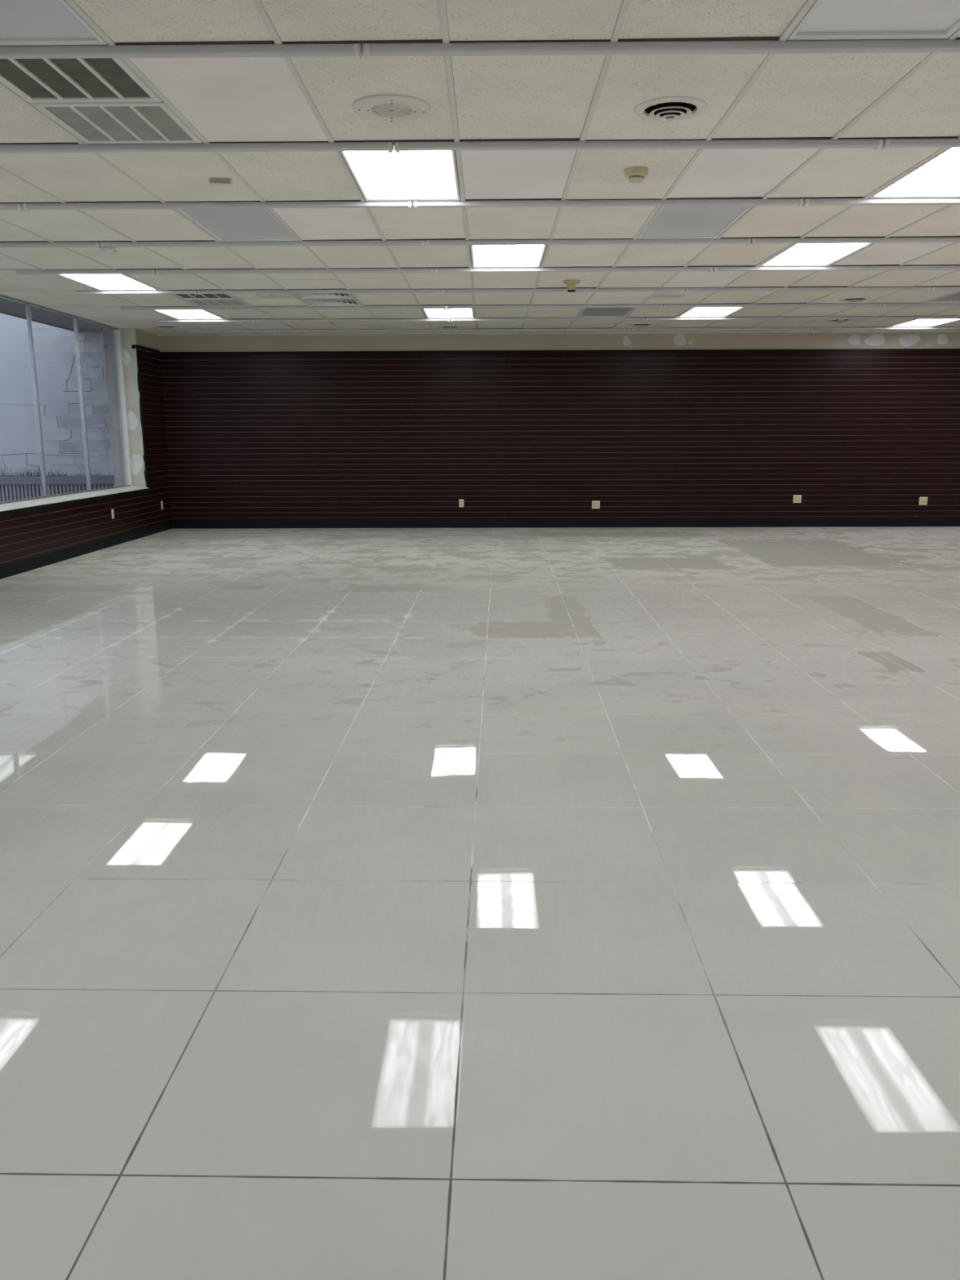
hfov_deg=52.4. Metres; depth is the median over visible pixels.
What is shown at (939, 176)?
ceiling light
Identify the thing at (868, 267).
ceiling beam
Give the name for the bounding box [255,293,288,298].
ceiling speaker
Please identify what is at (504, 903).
floor
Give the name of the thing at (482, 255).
ceiling light
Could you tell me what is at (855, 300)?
ceiling vent
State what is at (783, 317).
ceiling beam
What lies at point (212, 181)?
sensor box
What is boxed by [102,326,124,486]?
pilaster
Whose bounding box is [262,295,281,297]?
grille
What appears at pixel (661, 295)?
grille
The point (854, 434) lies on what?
wall
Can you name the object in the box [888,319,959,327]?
ceiling light
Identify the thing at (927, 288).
ceiling beam
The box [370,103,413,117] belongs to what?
grille
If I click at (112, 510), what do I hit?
electrical outlet
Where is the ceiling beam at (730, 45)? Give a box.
[0,36,959,59]
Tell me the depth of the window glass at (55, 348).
15.90 m
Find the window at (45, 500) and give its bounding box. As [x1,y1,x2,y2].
[0,294,148,511]
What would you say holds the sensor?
attached to the ceiling
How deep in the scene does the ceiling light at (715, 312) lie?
11.47 m
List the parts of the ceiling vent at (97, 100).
frame, frame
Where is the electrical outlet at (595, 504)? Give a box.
[591,500,599,508]
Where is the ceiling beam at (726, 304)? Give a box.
[120,302,959,310]
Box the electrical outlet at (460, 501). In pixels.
[458,499,463,506]
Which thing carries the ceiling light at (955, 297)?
attached to the ceiling
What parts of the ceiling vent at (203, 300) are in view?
frame, frame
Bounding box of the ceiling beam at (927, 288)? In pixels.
[74,285,959,294]
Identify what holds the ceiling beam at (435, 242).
attached to the ceiling
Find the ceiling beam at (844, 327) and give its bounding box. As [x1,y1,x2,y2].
[187,326,959,333]
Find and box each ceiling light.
[0,0,106,45]
[57,274,159,290]
[154,309,223,319]
[176,208,298,240]
[339,144,460,200]
[422,308,474,318]
[470,244,546,267]
[577,307,635,317]
[636,205,753,239]
[677,306,744,317]
[760,243,871,266]
[786,0,959,39]
[868,146,959,198]
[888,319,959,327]
[924,291,959,302]
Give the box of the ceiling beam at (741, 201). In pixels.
[0,183,959,211]
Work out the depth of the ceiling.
5.14 m
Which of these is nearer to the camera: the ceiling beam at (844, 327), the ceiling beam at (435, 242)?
the ceiling beam at (435, 242)
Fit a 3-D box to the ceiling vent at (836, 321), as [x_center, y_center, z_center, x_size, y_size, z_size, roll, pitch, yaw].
[4.499,-4.020,12.177,0.316,0.142,0.316,0,12,1]
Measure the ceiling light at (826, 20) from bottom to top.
0.106 m
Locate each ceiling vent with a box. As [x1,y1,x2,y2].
[0,57,202,143]
[153,324,178,330]
[171,293,250,306]
[293,293,361,306]
[437,324,461,330]
[628,322,653,328]
[634,96,707,121]
[826,319,853,324]
[839,296,871,303]
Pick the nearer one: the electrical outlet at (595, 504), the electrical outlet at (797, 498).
the electrical outlet at (797, 498)
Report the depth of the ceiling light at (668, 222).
6.58 m
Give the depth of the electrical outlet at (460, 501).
14.25 m
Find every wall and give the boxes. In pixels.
[0,328,171,566]
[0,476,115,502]
[158,332,959,520]
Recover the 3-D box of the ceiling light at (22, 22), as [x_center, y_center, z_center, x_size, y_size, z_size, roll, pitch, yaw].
[-1.652,-2.099,2.973,0.576,0.106,1.175,0,12,1]
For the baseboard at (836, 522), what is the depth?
14.30 m
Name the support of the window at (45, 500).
in the wall at (33, 534)
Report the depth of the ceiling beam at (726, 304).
10.71 m
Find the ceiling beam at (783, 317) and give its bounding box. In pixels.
[157,310,959,322]
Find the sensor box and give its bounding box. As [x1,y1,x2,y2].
[208,177,232,186]
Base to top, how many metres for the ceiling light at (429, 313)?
0.106 m
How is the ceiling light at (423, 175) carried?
attached to the ceiling
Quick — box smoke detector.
[624,165,648,182]
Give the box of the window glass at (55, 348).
[0,313,114,475]
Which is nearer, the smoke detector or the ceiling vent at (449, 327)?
the smoke detector
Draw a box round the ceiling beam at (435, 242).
[0,235,959,248]
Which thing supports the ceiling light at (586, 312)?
attached to the ceiling
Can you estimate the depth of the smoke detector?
5.22 m
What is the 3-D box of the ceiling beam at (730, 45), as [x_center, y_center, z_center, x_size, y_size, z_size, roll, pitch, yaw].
[3.372,-2.220,3.536,14.787,0.147,0.065,0,12,1]
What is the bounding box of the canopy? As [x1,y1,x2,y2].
[0,297,102,332]
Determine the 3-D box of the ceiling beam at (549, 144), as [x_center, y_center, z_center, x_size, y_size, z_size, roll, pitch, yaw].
[3.382,-2.470,4.729,14.787,0.147,0.065,0,12,1]
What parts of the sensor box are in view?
plate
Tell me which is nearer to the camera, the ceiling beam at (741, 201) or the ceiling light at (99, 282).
the ceiling beam at (741, 201)
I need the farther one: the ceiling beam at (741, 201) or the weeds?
the weeds
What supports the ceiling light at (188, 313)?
attached to the ceiling
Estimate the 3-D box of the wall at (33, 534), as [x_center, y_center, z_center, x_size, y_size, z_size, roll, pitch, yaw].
[-4.791,-0.934,4.024,0.318,2.868,20.580,0,12,1]
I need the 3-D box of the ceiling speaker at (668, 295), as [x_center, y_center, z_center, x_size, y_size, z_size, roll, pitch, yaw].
[1.932,-3.522,9.974,0.336,0.020,0.336,0,12,1]
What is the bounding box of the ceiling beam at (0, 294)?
[0,293,117,328]
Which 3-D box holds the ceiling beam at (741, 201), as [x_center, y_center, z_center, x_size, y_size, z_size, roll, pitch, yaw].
[3.392,-2.720,5.922,14.787,0.147,0.065,0,12,1]
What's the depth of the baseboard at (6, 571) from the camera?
11.05 m
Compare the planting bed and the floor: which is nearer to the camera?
the floor
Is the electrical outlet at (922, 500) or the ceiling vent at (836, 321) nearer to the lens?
the ceiling vent at (836, 321)
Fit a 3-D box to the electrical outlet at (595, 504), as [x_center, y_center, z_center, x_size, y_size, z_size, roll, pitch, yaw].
[1.692,-1.975,14.242,0.117,0.115,0.009,0,12,1]
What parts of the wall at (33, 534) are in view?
slat panel, slat panel, slat panel, slat panel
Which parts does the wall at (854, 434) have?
slat panel, slat panel, slat panel, slat panel, slat panel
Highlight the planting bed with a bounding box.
[0,475,114,476]
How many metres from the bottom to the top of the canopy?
0.230 m
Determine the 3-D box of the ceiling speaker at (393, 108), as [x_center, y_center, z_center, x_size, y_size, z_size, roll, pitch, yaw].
[-0.385,-2.313,4.249,0.336,0.020,0.336,0,12,1]
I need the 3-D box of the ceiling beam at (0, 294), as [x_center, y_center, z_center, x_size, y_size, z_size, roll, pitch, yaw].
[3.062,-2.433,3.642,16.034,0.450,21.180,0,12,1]
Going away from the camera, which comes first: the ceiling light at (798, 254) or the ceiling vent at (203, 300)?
the ceiling light at (798, 254)
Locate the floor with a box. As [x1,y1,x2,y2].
[0,526,959,1279]
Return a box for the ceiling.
[0,0,959,335]
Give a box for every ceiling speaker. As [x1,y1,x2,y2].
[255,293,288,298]
[352,93,430,122]
[652,292,685,298]
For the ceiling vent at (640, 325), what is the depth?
12.54 m
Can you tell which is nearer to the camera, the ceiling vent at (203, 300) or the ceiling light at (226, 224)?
the ceiling light at (226, 224)
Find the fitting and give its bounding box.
[99,247,116,252]
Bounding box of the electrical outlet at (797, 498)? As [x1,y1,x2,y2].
[792,494,801,502]
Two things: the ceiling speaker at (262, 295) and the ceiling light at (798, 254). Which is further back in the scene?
the ceiling speaker at (262, 295)
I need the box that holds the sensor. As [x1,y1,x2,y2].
[563,280,580,292]
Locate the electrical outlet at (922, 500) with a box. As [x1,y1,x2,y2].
[919,497,927,505]
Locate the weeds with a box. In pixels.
[0,458,112,476]
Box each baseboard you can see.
[0,520,172,579]
[171,518,959,528]
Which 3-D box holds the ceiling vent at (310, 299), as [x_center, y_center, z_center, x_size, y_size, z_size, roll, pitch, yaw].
[-1.590,-3.566,10.134,0.574,0.044,1.171,0,12,1]
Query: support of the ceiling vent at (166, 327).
in the ceiling
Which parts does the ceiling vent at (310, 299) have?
frame, frame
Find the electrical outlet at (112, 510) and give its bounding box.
[111,509,114,519]
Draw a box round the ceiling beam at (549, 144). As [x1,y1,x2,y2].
[0,136,959,153]
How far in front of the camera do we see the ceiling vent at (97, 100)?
4.13 m
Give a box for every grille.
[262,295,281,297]
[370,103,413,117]
[660,294,677,297]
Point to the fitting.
(113, 249)
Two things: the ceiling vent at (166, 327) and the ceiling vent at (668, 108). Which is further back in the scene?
the ceiling vent at (166, 327)
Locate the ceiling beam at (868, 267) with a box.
[15,257,959,275]

